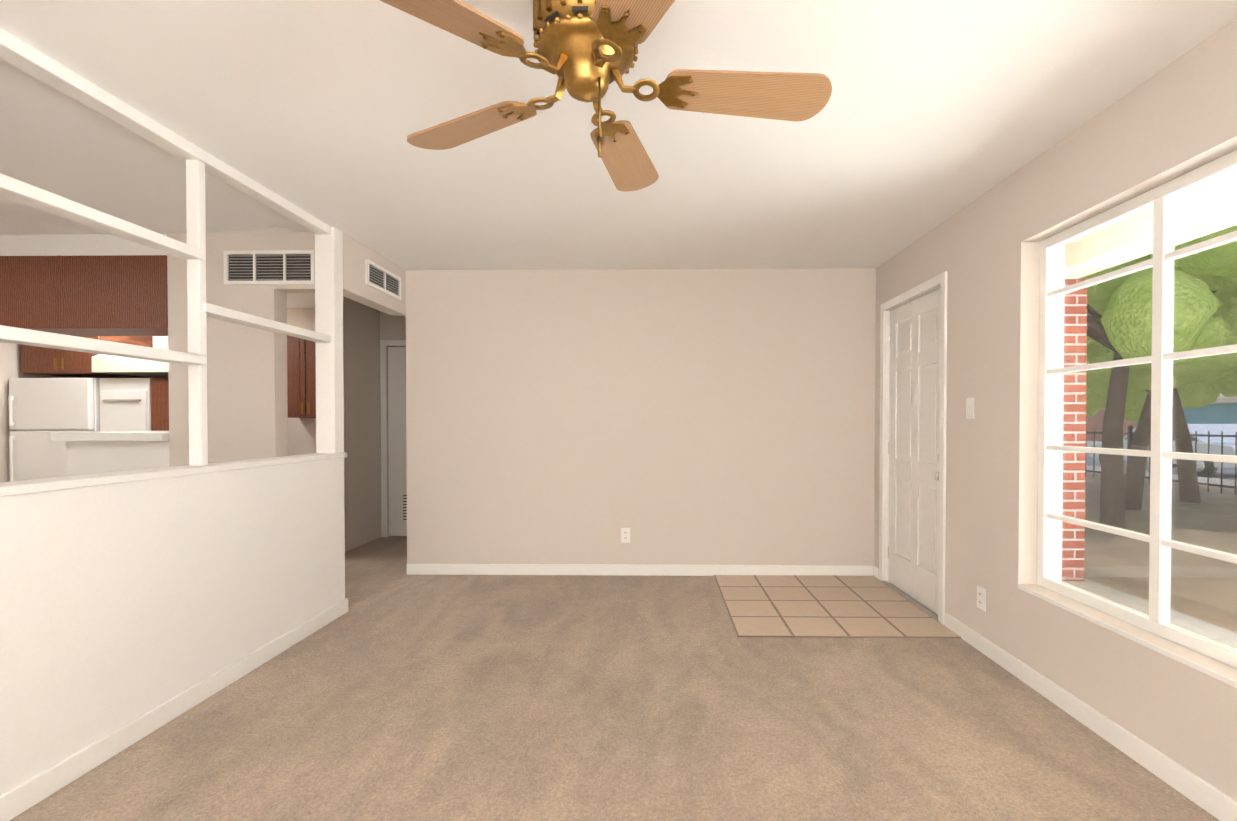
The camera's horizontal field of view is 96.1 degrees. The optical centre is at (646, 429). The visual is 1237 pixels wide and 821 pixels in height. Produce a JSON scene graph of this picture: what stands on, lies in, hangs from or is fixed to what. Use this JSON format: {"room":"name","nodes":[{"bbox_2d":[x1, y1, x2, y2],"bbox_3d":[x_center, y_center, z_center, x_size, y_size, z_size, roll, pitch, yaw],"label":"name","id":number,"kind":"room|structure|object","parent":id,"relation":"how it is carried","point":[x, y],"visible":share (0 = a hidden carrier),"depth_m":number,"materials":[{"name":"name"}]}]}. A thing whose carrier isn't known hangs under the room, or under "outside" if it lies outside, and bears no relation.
{"room":"living room","nodes":[
{"label":"living room","id":0,"kind":"room"},
{"bbox_2d":[0,342,75,481],"bbox_3d":[-6.143,-0.022,2.096,0.200,2.400,7.520,0,1,1],"label":"wall","id":1,"kind":"structure","parent":0,"point":[10,360],"depth_m":5.20,"materials":[{"name":"beige paint"}]},
{"bbox_2d":[0,28,405,795],"bbox_3d":[-2.003,-0.012,1.331,0.150,2.400,6.107,0,1,1],"label":"divider","id":2,"kind":"object","parent":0,"point":[128,596],"visible":0.98,"depth_m":2.22,"materials":[{"name":"white paint"}]},
{"bbox_2d":[0,598,347,820],"bbox_3d":[-1.942,1.151,0.913,0.013,0.085,5.243,0,1,1],"label":"baseboard","id":3,"kind":"structure","parent":2,"relation":"attached to","point":[26,795],"depth_m":2.12,"materials":[{"name":"white wood"}]},
{"bbox_2d":[365,259,400,299],"bbox_3d":[-1.897,-1.071,4.014,0.016,0.170,0.500,0,1,1],"label":"air vent","id":4,"kind":"object","parent":2,"relation":"attached to","point":[382,279],"visible":0.94,"depth_m":3.98,"materials":[{"name":"white metal"}]},
{"bbox_2d":[167,232,314,466],"bbox_3d":[-2.531,-0.040,3.575,1.000,2.400,0.120,0,1,1],"label":"wall","id":5,"kind":"structure","parent":0,"point":[247,408],"depth_m":3.51,"materials":[{"name":"beige paint"}]},
{"bbox_2d":[0,234,167,335],"bbox_3d":[-4.525,-0.941,3.690,2.980,0.598,0.324,0,1,1],"label":"header","id":6,"kind":"object","parent":5,"relation":"attached to","point":[90,284],"visible":0.71,"depth_m":3.52,"materials":[{"name":"brown wood"}]},
{"bbox_2d":[223,250,314,284],"bbox_3d":[-2.373,-1.016,3.493,0.574,0.210,0.016,0,1,1],"label":"air vent","id":7,"kind":"object","parent":5,"relation":"in","point":[274,267],"visible":0.98,"depth_m":3.49,"materials":[{"name":"white metal"}]},
{"bbox_2d":[153,308,405,536],"bbox_3d":[-3.974,-0.069,5.886,4.430,2.400,0.120,0,1,1],"label":"wall","id":8,"kind":"structure","parent":0,"point":[301,436],"depth_m":5.82,"materials":[{"name":"beige paint"}]},
{"bbox_2d":[20,336,152,377],"bbox_3d":[-5.574,-0.850,5.549,0.760,0.630,0.575,0,1,1],"label":"upper cabinet","id":9,"kind":"object","parent":8,"relation":"attached to","point":[50,361],"visible":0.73,"depth_m":5.27,"materials":[{"name":"brown wood"}]},
{"bbox_2d":[91,354,168,377],"bbox_3d":[-4.665,-0.629,5.492,1.000,0.190,0.668,0,1,1],"label":"range hood","id":10,"kind":"object","parent":8,"relation":"attached to","point":[108,364],"visible":0.29,"depth_m":5.16,"materials":[{"name":"white metal"}]},
{"bbox_2d":[287,335,315,417],"bbox_3d":[-3.382,-0.526,5.652,0.540,0.820,0.315,0,1,1],"label":"upper cabinet","id":11,"kind":"object","parent":8,"relation":"attached to","point":[301,377],"visible":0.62,"depth_m":5.50,"materials":[{"name":"brown wood"}]},
{"bbox_2d":[380,340,405,536],"bbox_3d":[-2.340,0.102,5.798,0.880,2.060,0.014,0,1,1],"label":"door frame","id":12,"kind":"structure","parent":8,"relation":"attached to","point":[384,344],"depth_m":5.80,"materials":[{"name":"white wood"}]},
{"bbox_2d":[388,347,406,535],"bbox_3d":[-2.340,0.131,5.806,0.752,1.986,0.108,0,1,1],"label":"hall door","id":13,"kind":"structure","parent":8,"relation":"in","point":[397,441],"depth_m":5.83,"materials":[{"name":"white metal"}]},
{"bbox_2d":[343,296,380,551],"bbox_3d":[-2.824,-0.062,5.350,0.065,2.400,0.920,0,1,1],"label":"wall","id":14,"kind":"structure","parent":0,"point":[362,420],"depth_m":5.43,"materials":[{"name":"beige paint"}]},
{"bbox_2d":[10,536,1218,820],"bbox_3d":[-2.148,1.230,2.016,8.190,0.100,7.840,0,1,1],"label":"floor carpet","id":15,"kind":"object","parent":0,"point":[396,692],"depth_m":2.18,"materials":[{"name":"beige carpet"}]},
{"bbox_2d":[9,378,99,480],"bbox_3d":[-5.575,0.326,5.495,0.760,1.620,0.695,0,1,1],"label":"refrigerator","id":16,"kind":"object","parent":15,"relation":"on","point":[41,410],"visible":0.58,"depth_m":5.18,"materials":[{"name":"white metal"}]},
{"bbox_2d":[50,431,168,475],"bbox_3d":[-3.395,0.587,3.845,0.715,1.140,0.700,0,1,1],"label":"peninsula bar","id":17,"kind":"object","parent":15,"relation":"on","point":[100,452],"visible":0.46,"depth_m":3.55,"materials":[{"name":"white paint"}]},
{"bbox_2d":[99,378,151,431],"bbox_3d":[-4.925,0.326,5.528,0.480,1.620,0.628,0,1,1],"label":"oven tower","id":18,"kind":"object","parent":15,"relation":"on","point":[125,404],"visible":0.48,"depth_m":5.22,"materials":[{"name":"metal"}]},
{"bbox_2d":[151,378,168,430],"bbox_3d":[-4.415,0.326,5.523,0.500,1.620,0.623,0,1,1],"label":"pantry cabinet","id":19,"kind":"object","parent":15,"relation":"on","point":[159,404],"visible":0.06,"depth_m":5.22,"materials":[{"name":"brown wood"}]},
{"bbox_2d":[714,575,960,637],"bbox_3d":[1.144,1.155,3.729,1.254,0.006,1.254,0,1,1],"label":"floor","id":20,"kind":"structure","parent":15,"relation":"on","point":[816,606],"depth_m":3.55,"materials":[{"name":"beige tile"}]},
{"bbox_2d":[0,0,1236,307],"bbox_3d":[-2.148,-1.280,1.984,8.190,0.120,7.840,0,1,1],"label":"ceiling","id":21,"kind":"structure","parent":0,"point":[932,114],"depth_m":2.22,"materials":[{"name":"paint"}]},
{"bbox_2d":[380,0,831,191],"bbox_3d":[-0.132,-0.975,1.562,1.321,0.479,1.334,0,1,1],"label":"ceiling fan","id":22,"kind":"object","parent":21,"relation":"hanging from","point":[586,51],"visible":1,"depth_m":1.53,"materials":[{"name":"gold metal"}]},
{"bbox_2d":[405,268,875,565],"bbox_3d":[0.041,-0.051,4.417,3.880,2.400,0.120,0,1,1],"label":"wall","id":23,"kind":"structure","parent":0,"point":[696,416],"depth_m":4.36,"materials":[{"name":"beige paint"}]},
{"bbox_2d":[621,528,629,542],"bbox_3d":[-0.167,0.835,4.365,0.072,0.116,0.009,0,1,1],"label":"outlet","id":24,"kind":"object","parent":23,"relation":"attached to","point":[625,535],"visible":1,"depth_m":4.36,"materials":[{"name":"white plastic"}]},
{"bbox_2d":[407,564,878,578],"bbox_3d":[-0.060,1.108,4.364,3.680,0.085,0.016,0,1,1],"label":"baseboard","id":25,"kind":"structure","parent":23,"relation":"attached to","point":[412,569],"depth_m":4.36,"materials":[{"name":"white wood"}]},
{"bbox_2d":[874,18,1236,801],"bbox_3d":[1.837,-0.011,1.278,0.200,2.400,6.107,0,1,1],"label":"wall","id":26,"kind":"structure","parent":0,"point":[1174,120],"depth_m":2.60,"materials":[{"name":"beige paint"}]},
{"bbox_2d":[880,580,939,622],"bbox_3d":[1.771,1.148,3.753,0.040,0.008,0.875,0,1,1],"label":"door threshold","id":27,"kind":"structure","parent":26,"relation":"attached to","point":[915,603],"depth_m":3.69,"materials":[{"name":"metal"}]},
{"bbox_2d":[879,271,946,624],"bbox_3d":[1.863,0.110,3.738,0.216,2.084,0.935,0,1,1],"label":"door frame","id":28,"kind":"structure","parent":26,"relation":"attached to","point":[925,288],"depth_m":3.70,"materials":[{"name":"white wood"}]},
{"bbox_2d":[888,288,939,614],"bbox_3d":[1.822,0.137,3.741,0.104,2.018,0.819,0,1,1],"label":"front door","id":29,"kind":"structure","parent":26,"relation":"in","point":[914,384],"depth_m":3.73,"materials":[{"name":"wood"}]},
{"bbox_2d":[966,397,973,418],"bbox_3d":[1.755,-0.113,3.021,0.012,0.116,0.072,0,1,1],"label":"switch plate","id":30,"kind":"object","parent":26,"relation":"attached to","point":[969,408],"visible":1,"depth_m":3.01,"materials":[{"name":"white plastic"}]},
{"bbox_2d":[977,585,985,611],"bbox_3d":[1.754,0.888,2.917,0.009,0.116,0.072,0,1,1],"label":"outlet","id":31,"kind":"object","parent":26,"relation":"attached to","point":[981,598],"visible":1,"depth_m":2.91,"materials":[{"name":"white plastic"}]},
{"bbox_2d":[945,613,1236,820],"bbox_3d":[1.723,1.153,0.756,0.013,0.085,5.030,0,1,1],"label":"baseboard","id":32,"kind":"structure","parent":26,"relation":"attached to","point":[1188,784],"depth_m":2.07,"materials":[{"name":"white wood"}]},
{"bbox_2d":[1018,150,1236,687],"bbox_3d":[1.799,-0.048,1.384,0.129,1.630,2.460,0,1,1],"label":"window","id":33,"kind":"structure","parent":26,"relation":"in","point":[1160,200],"depth_m":2.01,"materials":[{"name":"clear glass"}]},
{"label":"outside","id":34,"kind":"structure","parent":0,"visible":0},
{"bbox_2d":[1086,441,1234,488],"bbox_3d":[36.004,1.217,19.465,48.400,0.330,100.000,0,1,1],"label":"street","id":35,"kind":"structure","parent":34,"point":[1228,474],"depth_m":15.19,"materials":[{"name":"grey asphalt"}]},
{"bbox_2d":[1086,395,1236,440],"bbox_3d":[35.484,-0.828,39.450,10.800,3.320,120.000,0,1,1],"label":"buildings","id":36,"kind":"structure","parent":35,"relation":"on","point":[1221,405],"depth_m":30.46},
{"bbox_2d":[1089,424,1236,477],"bbox_3d":[14.743,0.532,15.250,1.920,1.355,4.494,0,1,1],"label":"car","id":37,"kind":"object","parent":35,"relation":"on","point":[1230,445],"depth_m":13.98,"materials":[{"name":"silver paint"}]},
{"bbox_2d":[1084,472,1236,632],"bbox_3d":[7.002,1.227,19.871,9.610,0.300,100.000,0,1,1],"label":"yard","id":38,"kind":"structure","parent":34,"point":[1174,569],"depth_m":5.52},
{"bbox_2d":[1061,279,1086,580],"bbox_3d":[3.171,0.059,4.467,0.400,2.420,0.400,0,1,1],"label":"porch column","id":39,"kind":"structure","parent":38,"relation":"on","point":[1068,438],"depth_m":4.26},
{"bbox_2d":[1064,169,1236,278],"bbox_3d":[2.826,-1.330,1.944,1.760,0.420,7.700,0,1,1],"label":"porch ceiling","id":40,"kind":"structure","parent":39,"relation":"on","point":[1144,217],"depth_m":3.33,"materials":[{"name":"white paint"}]},
{"bbox_2d":[1065,578,1236,648],"bbox_3d":[2.676,1.250,1.978,1.460,0.100,7.100,0,1,1],"label":"porch floor","id":41,"kind":"structure","parent":38,"relation":"on","point":[1126,599],"depth_m":3.55,"materials":[{"name":"concrete"}]},
{"bbox_2d":[1078,225,1236,528],"bbox_3d":[7.041,-1.640,7.415,9.764,5.978,8.890,0,1,1],"label":"trees","id":42,"kind":"object","parent":38,"relation":"on","point":[1149,272],"depth_m":6.84,"materials":[{"name":"green plant"}]},
{"bbox_2d":[1085,426,1236,494],"bbox_3d":[10.667,0.577,9.810,0.060,1.250,30.060,0,1,1],"label":"iron fence","id":43,"kind":"object","parent":38,"relation":"on","point":[1132,434],"depth_m":10.74,"materials":[{"name":"black metal"}]}
]}

